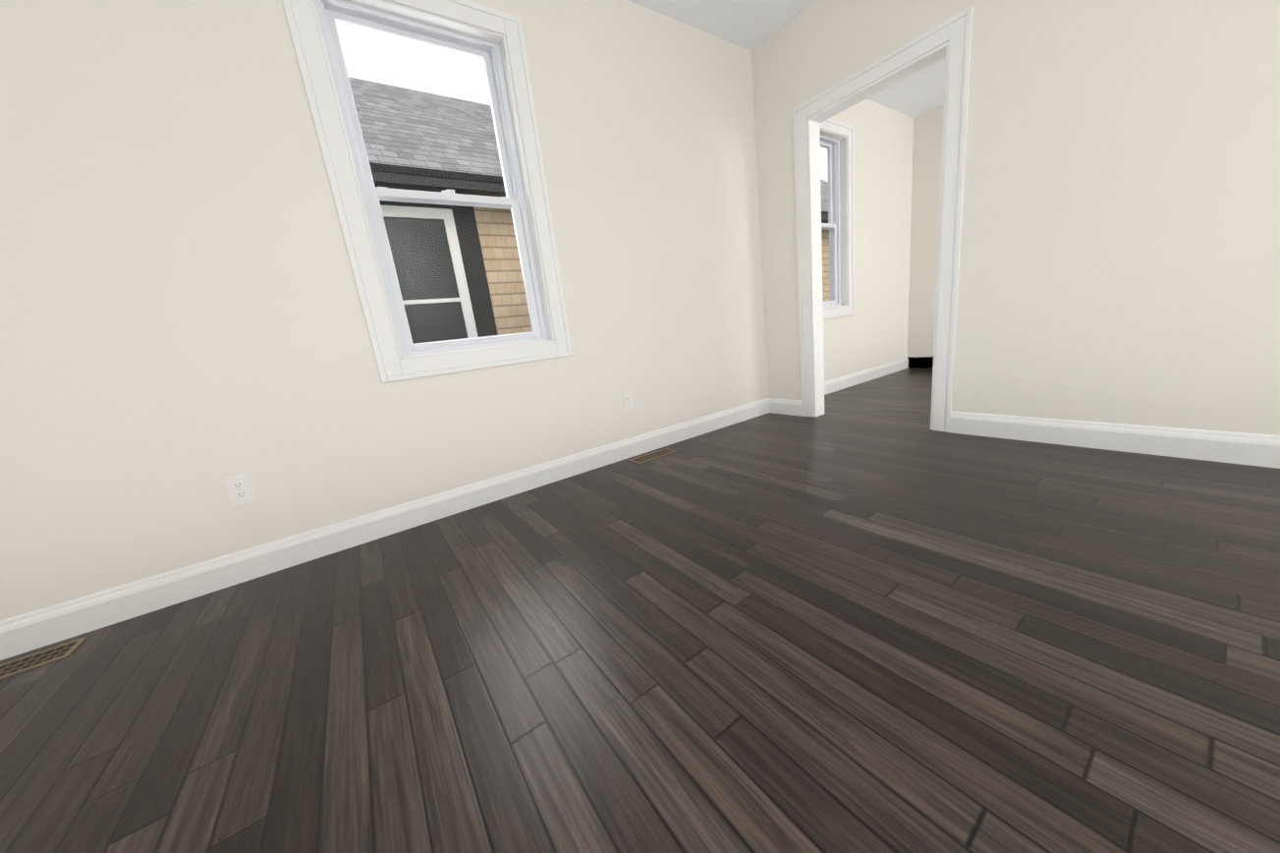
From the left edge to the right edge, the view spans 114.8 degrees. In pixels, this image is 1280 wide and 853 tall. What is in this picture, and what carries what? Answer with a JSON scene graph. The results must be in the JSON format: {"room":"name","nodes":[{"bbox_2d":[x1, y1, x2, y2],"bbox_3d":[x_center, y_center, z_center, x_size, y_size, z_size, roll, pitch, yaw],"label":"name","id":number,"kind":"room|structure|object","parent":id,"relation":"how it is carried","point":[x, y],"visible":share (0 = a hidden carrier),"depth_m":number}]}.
{"room":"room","nodes":[
{"label":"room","id":0,"kind":"room"},
{"bbox_2d":[0,0,913,620],"bbox_3d":[0.186,-1.195,2.766,7.170,2.600,0.170,-15,15,-33],"label":"wall","id":1,"kind":"structure","parent":0,"point":[183,330],"depth_m":1.62},
{"bbox_2d":[222,473,256,505],"bbox_3d":[-1.578,0.249,1.615,0.070,0.114,0.008,-15,15,-33],"label":"electrical outlet","id":2,"kind":"object","parent":1,"relation":"attached to","point":[240,489],"visible":1,"depth_m":1.61},
{"bbox_2d":[0,397,769,660],"bbox_3d":[-0.718,0.319,2.231,4.448,0.124,0.016,-15,15,-33],"label":"baseboard","id":3,"kind":"structure","parent":1,"relation":"attached to","point":[37,629],"depth_m":1.74},
{"bbox_2d":[281,0,572,382],"bbox_3d":[-0.929,-1.104,1.999,0.954,1.630,0.214,-15,15,-33],"label":"window","id":4,"kind":"structure","parent":1,"relation":"in","point":[358,196],"depth_m":1.90},
{"bbox_2d":[622,390,633,410],"bbox_3d":[-0.074,-0.163,2.622,0.070,0.114,0.008,-15,15,-33],"label":"electrical outlet","id":5,"kind":"object","parent":1,"relation":"attached to","point":[628,401],"visible":1,"depth_m":2.62},
{"bbox_2d":[819,118,853,319],"bbox_3d":[1.559,-1.792,3.663,0.954,1.630,0.214,-15,15,-33],"label":"window","id":6,"kind":"structure","parent":1,"relation":"in","point":[839,225],"depth_m":3.79},
{"bbox_2d":[824,357,908,394],"bbox_3d":[2.166,-0.478,4.160,2.432,0.124,0.016,-15,15,-33],"label":"baseboard","id":7,"kind":"structure","parent":1,"relation":"attached to","point":[846,381],"depth_m":4.26},
{"bbox_2d":[0,367,1279,852],"bbox_3d":[1.891,0.471,0.748,7.340,0.120,5.790,-15,15,-33],"label":"floor","id":8,"kind":"structure","parent":0,"point":[876,615],"depth_m":0.97},
{"bbox_2d":[0,636,87,679],"bbox_3d":[-1.974,0.757,1.265,0.305,0.004,0.115,-15,15,-33],"label":"floor vent","id":9,"kind":"object","parent":8,"relation":"in","point":[32,660],"visible":1,"depth_m":1.30},
{"bbox_2d":[628,447,676,463],"bbox_3d":[0.086,0.189,2.638,0.305,0.004,0.115,-15,15,-33],"label":"floor vent","id":10,"kind":"object","parent":8,"relation":"in","point":[651,456],"visible":1,"depth_m":2.63},
{"bbox_2d":[628,0,946,117],"bbox_3d":[1.568,-2.180,0.135,7.340,0.160,5.790,-15,15,-33],"label":"ceiling","id":11,"kind":"structure","parent":0,"point":[750,25],"depth_m":2.61},
{"bbox_2d":[906,105,944,367],"bbox_3d":[4.635,-1.648,2.386,0.170,2.600,5.450,-15,15,-33],"label":"wall","id":12,"kind":"structure","parent":0,"point":[926,166],"depth_m":4.40},
{"bbox_2d":[907,356,933,367],"bbox_3d":[4.718,-0.433,2.622,0.016,0.124,5.450,-15,15,-33],"label":"baseboard","id":13,"kind":"structure","parent":12,"relation":"attached to","point":[923,363],"depth_m":4.70},
{"bbox_2d":[751,0,1279,435],"bbox_3d":[2.547,-1.071,0.990,0.120,2.600,5.450,-15,15,-33],"label":"wall","id":14,"kind":"structure","parent":0,"point":[1120,251],"depth_m":1.78},
{"bbox_2d":[768,397,802,416],"bbox_3d":[1.166,-0.159,3.307,0.016,0.124,0.323,-15,15,-33],"label":"baseboard","id":15,"kind":"structure","parent":14,"relation":"attached to","point":[786,407],"depth_m":3.29},
{"bbox_2d":[792,4,973,432],"bbox_3d":[1.476,-1.052,2.600,0.148,2.095,0.969,-15,15,-33],"label":"door frame","id":16,"kind":"structure","parent":14,"relation":"attached to","point":[954,32],"depth_m":2.35},
{"bbox_2d":[949,411,1279,468],"bbox_3d":[3.009,0.218,0.707,0.016,0.124,4.158,-15,15,-33],"label":"baseboard","id":17,"kind":"structure","parent":14,"relation":"attached to","point":[1253,449],"depth_m":1.83},
{"label":"outside","id":18,"kind":"structure","parent":0,"visible":0},
{"bbox_3d":[-7.506,0.608,8.395,80.000,0.200,65.000,-15,15,-33],"label":"ground","id":19,"kind":"structure","parent":18,"visible":0},
{"bbox_2d":[348,76,830,343],"bbox_3d":[-0.163,-3.348,8.792,11.600,5.549,6.460,-15,15,-33],"label":"neighbouring house","id":20,"kind":"structure","parent":19,"relation":"on","point":[462,218],"depth_m":4.37}
]}

